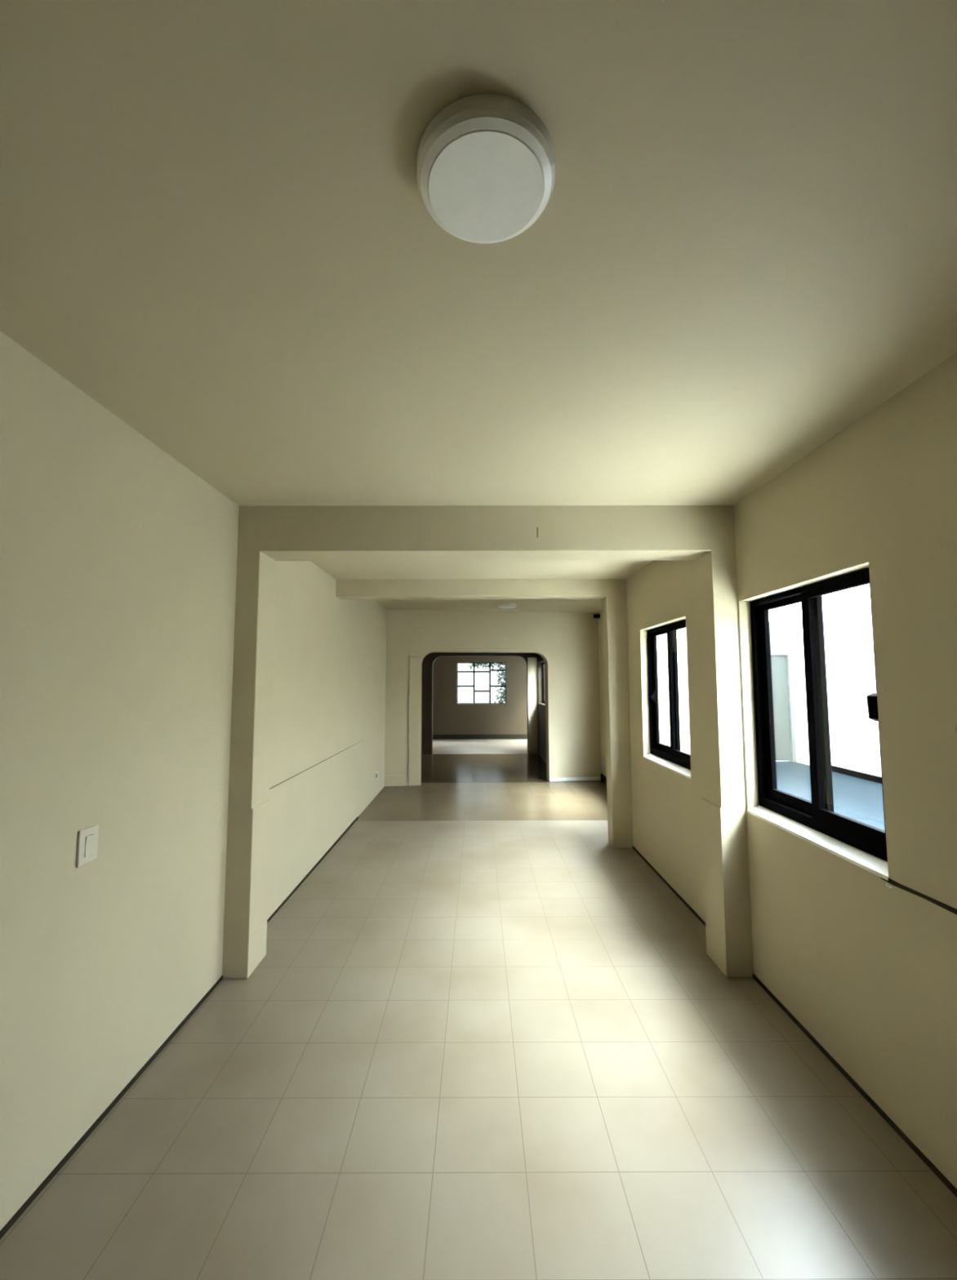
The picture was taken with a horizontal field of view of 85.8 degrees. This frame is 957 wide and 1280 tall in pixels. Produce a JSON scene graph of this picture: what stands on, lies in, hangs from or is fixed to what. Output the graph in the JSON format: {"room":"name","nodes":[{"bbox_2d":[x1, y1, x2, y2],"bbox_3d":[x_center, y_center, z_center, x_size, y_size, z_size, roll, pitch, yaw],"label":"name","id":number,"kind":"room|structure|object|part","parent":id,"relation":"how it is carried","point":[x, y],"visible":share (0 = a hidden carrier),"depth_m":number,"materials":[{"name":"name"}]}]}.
{"room":"hallway","nodes":[
{"label":"hallway","id":0,"kind":"room"},
{"bbox_2d":[0,330,386,1230],"bbox_3d":[-1.519,0.310,1.528,0.268,2.830,13.100,0,-5,0],"label":"wall","id":1,"kind":"structure","parent":0,"point":[118,561],"depth_m":1.98,"materials":[{"name":"beige paint"}]},
{"bbox_2d":[75,824,98,867],"bbox_3d":[-1.378,0.725,1.818,0.014,0.124,0.090,0,-5,0],"label":"light switch","id":2,"kind":"object","parent":1,"relation":"attached to","point":[87,837],"visible":1,"depth_m":1.81,"materials":[{"name":"beige plastic"}]},
{"bbox_2d":[0,975,222,1239],"bbox_3d":[-1.380,1.505,-1.168,0.016,0.018,7.916,0,-5,0],"label":"baseboard","id":3,"kind":"structure","parent":1,"relation":"attached to","point":[67,1157],"depth_m":1.85,"materials":[{"name":"black"}]},
{"bbox_2d":[266,817,358,923],"bbox_3d":[-1.417,1.964,4.538,0.027,0.012,3.036,0,-5,0],"label":"baseboard","id":4,"kind":"structure","parent":1,"relation":"attached to","point":[357,818],"depth_m":4.32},
{"bbox_2d":[269,741,360,789],"bbox_3d":[-1.427,1.119,4.874,0.016,0.008,3.300,0,-5,0],"label":"trim","id":5,"kind":"structure","parent":1,"relation":"attached to","point":[360,741],"depth_m":4.23,"materials":[{"name":"beige paint"}]},
{"bbox_2d":[374,771,377,780],"bbox_3d":[-1.427,1.896,7.189,0.011,0.110,0.120,0,-5,0],"label":"power outlet","id":6,"kind":"object","parent":1,"relation":"attached to","point":[375,772],"visible":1,"depth_m":7.16,"materials":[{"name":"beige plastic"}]},
{"bbox_2d":[222,505,753,978],"bbox_3d":[0.049,0.523,3.007,2.912,2.635,0.250,0,-5,0],"label":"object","id":7,"kind":"structure","parent":1,"relation":"attached to","point":[703,535],"depth_m":2.97,"materials":[{"name":"beige paint"}]},
{"bbox_2d":[0,0,956,579],"bbox_3d":[0.018,-1.089,0.054,3.240,0.150,10.334,0,-5,0],"label":"ceiling","id":8,"kind":"structure","parent":0,"point":[216,228],"depth_m":1.20,"materials":[{"name":"beige paint"}]},
{"bbox_2d":[417,93,555,243],"bbox_3d":[0.015,-0.913,1.026,0.273,0.046,0.273,0,-5,0],"label":"ceiling lamp","id":9,"kind":"object","parent":8,"relation":"attached to","point":[486,162],"visible":1,"depth_m":0.98,"materials":[{"name":"white plastic"}]},
{"bbox_2d":[427,128,543,240],"bbox_3d":[0.015,-0.903,1.025,0.230,0.026,0.230,0,-5,0],"label":"diffuser","id":10,"kind":"object","parent":9,"relation":"attached to","point":[484,184],"depth_m":1.00,"materials":[{"name":"white plastic"}]},
{"bbox_2d":[0,738,956,1279],"bbox_3d":[-0.005,2.029,4.553,5.200,0.120,19.800,0,-5,0],"label":"floor","id":11,"kind":"structure","parent":0,"point":[456,1050],"depth_m":1.95,"materials":[{"name":"beige tile"}]},
{"bbox_2d":[432,656,527,734],"bbox_3d":[-0.025,1.377,14.411,4.600,2.750,0.150,0,-5,0],"label":"wall","id":12,"kind":"structure","parent":0,"point":[449,717],"depth_m":14.30,"materials":[{"name":"brown paint"}]},
{"bbox_2d":[432,734,527,739],"bbox_3d":[-0.022,2.676,14.223,4.300,0.130,0.018,0,-5,0],"label":"baseboard","id":13,"kind":"structure","parent":12,"relation":"attached to","point":[434,736],"depth_m":14.21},
{"bbox_2d":[456,662,506,703],"bbox_3d":[0.085,1.210,14.429,1.380,1.155,0.038,0,-5,0],"label":"window","id":14,"kind":"structure","parent":12,"relation":"in","point":[490,669],"depth_m":14.41,"materials":[{"name":"black metal"}]},
{"bbox_2d":[421,652,538,755],"bbox_3d":[-0.019,1.139,11.436,4.600,2.750,0.180,0,-5,0],"label":"wall","id":15,"kind":"structure","parent":0,"point":[428,661],"depth_m":11.36,"materials":[{"name":"brown paint"}]},
{"bbox_2d":[527,657,537,754],"bbox_3d":[1.194,1.443,11.311,0.215,2.120,0.025,0,-5,0],"label":"trim","id":16,"kind":"structure","parent":15,"relation":"attached to","point":[532,700],"depth_m":11.30,"materials":[{"name":"beige paint"}]},
{"bbox_2d":[374,599,601,613],"bbox_3d":[0.236,-0.649,7.016,3.800,0.150,3.616,0,-5,0],"label":"ceiling","id":17,"kind":"structure","parent":0,"point":[522,605],"depth_m":7.63,"materials":[{"name":"beige paint"}]},
{"bbox_2d":[497,603,516,608],"bbox_3d":[0.425,-0.503,7.615,0.273,0.046,0.273,0,-5,0],"label":"ceiling lamp","id":18,"kind":"object","parent":17,"relation":"attached to","point":[500,605],"visible":1,"depth_m":7.52,"materials":[{"name":"white plastic"}]},
{"bbox_2d":[499,606,514,608],"bbox_3d":[0.425,-0.493,7.614,0.230,0.026,0.230,0,-5,0],"label":"diffuser","id":19,"kind":"object","parent":18,"relation":"attached to","point":[500,606],"depth_m":7.60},
{"bbox_2d":[384,608,600,785],"bbox_3d":[0.225,0.847,8.284,3.836,2.830,0.162,1,-5,-8],"label":"wall","id":20,"kind":"structure","parent":0,"point":[567,642],"depth_m":8.31,"materials":[{"name":"beige paint"}]},
{"bbox_2d":[384,775,408,786],"bbox_3d":[-1.255,2.157,7.885,0.353,0.160,0.012,1,-5,-8],"label":"baseboard","id":21,"kind":"structure","parent":20,"relation":"attached to","point":[389,780],"depth_m":7.88,"materials":[{"name":"beige paint"}]},
{"bbox_2d":[408,657,419,786],"bbox_3d":[-0.998,1.252,7.990,0.164,1.980,0.018,1,-5,-8],"label":"door frame","id":22,"kind":"structure","parent":20,"relation":"attached to","point":[414,662],"depth_m":7.98,"materials":[{"name":"beige paint"}]},
{"bbox_2d":[549,776,600,781],"bbox_3d":[1.559,2.235,8.271,0.848,0.055,0.012,1,-5,-8],"label":"baseboard","id":23,"kind":"structure","parent":20,"relation":"attached to","point":[597,778],"depth_m":8.27,"materials":[{"name":"white plastic"}]},
{"bbox_2d":[537,653,546,763],"bbox_3d":[1.388,1.090,9.907,0.150,2.600,2.920,0,-5,0],"label":"wall","id":24,"kind":"structure","parent":0,"point":[541,707],"depth_m":10.83,"materials":[{"name":"brown paint"}]},
{"bbox_2d":[542,662,544,703],"bbox_3d":[1.421,0.895,10.740,0.038,0.880,1.050,0,-5,0],"label":"window","id":25,"kind":"structure","parent":24,"relation":"in","point":[543,663],"depth_m":11.23,"materials":[{"name":"black metal"}]},
{"bbox_2d":[597,610,606,777],"bbox_3d":[2.063,0.734,6.907,0.150,2.830,3.320,0,-5,0],"label":"wall","id":26,"kind":"structure","parent":0,"point":[602,740],"depth_m":8.27,"materials":[{"name":"beige paint"}]},
{"bbox_2d":[593,613,599,617],"bbox_3d":[1.936,-0.390,8.418,0.095,0.060,0.086,0,-5,0],"label":"junction box","id":27,"kind":"object","parent":26,"relation":"attached to","point":[595,615],"visible":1,"depth_m":8.38,"materials":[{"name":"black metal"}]},
{"bbox_2d":[600,773,606,785],"bbox_3d":[1.982,2.083,6.724,0.018,0.110,3.170,0,-5,0],"label":"baseboard","id":28,"kind":"structure","parent":26,"relation":"attached to","point":[603,779],"depth_m":8.10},
{"bbox_2d":[656,627,689,754],"bbox_3d":[1.886,0.596,5.177,0.510,2.830,0.150,0,-5,0],"label":"wall","id":29,"kind":"structure","parent":0,"point":[662,658],"depth_m":5.11,"materials":[{"name":"beige paint"}]},
{"bbox_2d":[768,622,796,761],"bbox_3d":[4.527,1.028,10.334,3.490,2.780,0.150,0,-5,0],"label":"wall","id":30,"kind":"structure","parent":0,"point":[780,632],"depth_m":10.33,"materials":[{"name":"white paint"}]},
{"bbox_2d":[770,655,791,760],"bbox_3d":[6.013,1.350,10.316,0.380,2.090,0.040,0,-5,0],"label":"door","id":31,"kind":"structure","parent":30,"relation":"in","point":[779,669],"depth_m":10.29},
{"bbox_2d":[626,352,956,1188],"bbox_3d":[1.565,0.250,0.123,0.150,2.715,10.280,0,-5,0],"label":"wall","id":32,"kind":"structure","parent":0,"point":[868,967],"depth_m":1.94,"materials":[{"name":"beige paint"}]},
{"bbox_2d":[335,578,632,848],"bbox_3d":[0.026,0.637,5.148,2.950,2.750,0.196,0,-5,0],"label":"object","id":33,"kind":"structure","parent":32,"relation":"attached to","point":[612,593],"depth_m":5.14,"materials":[{"name":"beige paint"}]},
{"bbox_2d":[643,618,690,779],"bbox_3d":[1.556,0.443,4.156,0.154,1.147,1.030,0,-5,0],"label":"window","id":34,"kind":"structure","parent":32,"relation":"in","point":[671,757],"depth_m":4.17,"materials":[{"name":"black metal"}]},
{"bbox_3d":[1.553,0.505,4.603,0.044,0.117,0.045,0,-5,0],"label":"handle","id":35,"kind":"part","parent":34,"relation":"part of","materials":[{"name":"black metal"}]},
{"bbox_3d":[1.589,0.432,4.378,0.026,1.040,0.524,0,-5,0],"label":"sash","id":36,"kind":"part","parent":34,"relation":"part of","materials":[{"name":"black metal"}]},
{"bbox_3d":[1.557,0.996,4.111,0.154,0.037,1.030,0,-5,0],"label":"sill","id":37,"kind":"part","parent":34,"relation":"part of","materials":[{"name":"white paint"}]},
{"bbox_3d":[1.559,0.397,3.933,0.026,1.040,0.514,0,-5,0],"label":"sash","id":38,"kind":"part","parent":34,"relation":"part of","materials":[{"name":"black metal"}]},
{"bbox_2d":[631,845,705,926],"bbox_3d":[1.488,1.911,3.987,0.016,0.020,1.920,0,-5,0],"label":"baseboard","id":39,"kind":"structure","parent":32,"relation":"attached to","point":[684,902],"depth_m":3.93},
{"bbox_2d":[746,567,888,880],"bbox_3d":[1.559,0.328,2.401,0.154,1.172,0.977,0,-5,0],"label":"window","id":40,"kind":"structure","parent":32,"relation":"in","point":[860,844],"depth_m":2.40,"materials":[{"name":"black metal"}]},
{"bbox_3d":[1.592,0.316,2.610,0.026,1.063,0.498,0,-5,0],"label":"sash","id":41,"kind":"part","parent":40,"relation":"part of","materials":[{"name":"black metal"}]},
{"bbox_3d":[1.560,0.893,2.356,0.154,0.039,0.977,0,-5,0],"label":"sill","id":42,"kind":"part","parent":40,"relation":"part of","materials":[{"name":"white paint"}]},
{"bbox_3d":[1.562,0.282,2.191,0.026,1.063,0.488,0,-5,0],"label":"sash","id":43,"kind":"part","parent":40,"relation":"part of","materials":[{"name":"black metal"}]},
{"bbox_3d":[1.535,0.260,1.982,0.030,0.110,0.068,0,-5,0],"label":"handle","id":44,"kind":"part","parent":40,"relation":"part of","materials":[{"name":"black metal"}]},
{"bbox_2d":[752,973,956,1197],"bbox_3d":[1.496,1.500,-1.163,0.016,0.020,7.916,0,-5,0],"label":"baseboard","id":45,"kind":"structure","parent":32,"relation":"attached to","point":[873,1104],"depth_m":1.96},
{"bbox_2d":[880,877,956,915],"bbox_3d":[1.496,0.604,-1.555,0.017,0.040,6.990,0,-5,0],"label":"trim","id":46,"kind":"structure","parent":32,"relation":"attached to","point":[890,881],"depth_m":1.73,"materials":[{"name":"black paint"}]},
{"bbox_2d":[775,760,884,831],"bbox_3d":[4.364,2.274,7.716,4.450,0.120,5.470,0,-5,0],"label":"floor","id":47,"kind":"structure","parent":0,"point":[860,800],"depth_m":7.50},
{"bbox_2d":[789,608,880,777],"bbox_3d":[6.364,0.510,3.632,0.160,2.740,13.700,0,-5,0],"label":"wall","id":48,"kind":"structure","parent":0,"point":[854,738],"depth_m":8.80,"materials":[{"name":"white paint"}]},
{"bbox_2d":[831,764,881,783],"bbox_3d":[6.273,1.786,3.028,0.028,0.100,12.700,0,-5,0],"label":"baseboard","id":49,"kind":"structure","parent":48,"relation":"attached to","point":[866,776],"depth_m":8.48,"materials":[{"name":"black metal"}]},
{"label":"outside","id":50,"kind":"structure","parent":0,"visible":0},
{"bbox_3d":[0.973,3.095,17.110,14.000,0.150,5.400,0,-5,0],"label":"ground","id":51,"kind":"structure","parent":50,"visible":0},
{"bbox_2d":[457,662,505,702],"bbox_3d":[0.968,0.991,18.080,14.000,4.300,0.200,0,-5,0],"label":"wall","id":52,"kind":"structure","parent":51,"relation":"on","point":[464,694],"depth_m":17.93,"materials":[{"name":"white paint"}]},
{"bbox_2d":[468,662,505,702],"bbox_3d":[0.488,1.715,15.964,1.638,2.421,1.374,0,-5,0],"label":"tree","id":53,"kind":"object","parent":51,"relation":"on","point":[503,673],"visible":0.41,"depth_m":15.90,"materials":[{"name":"green plant"}]}
]}

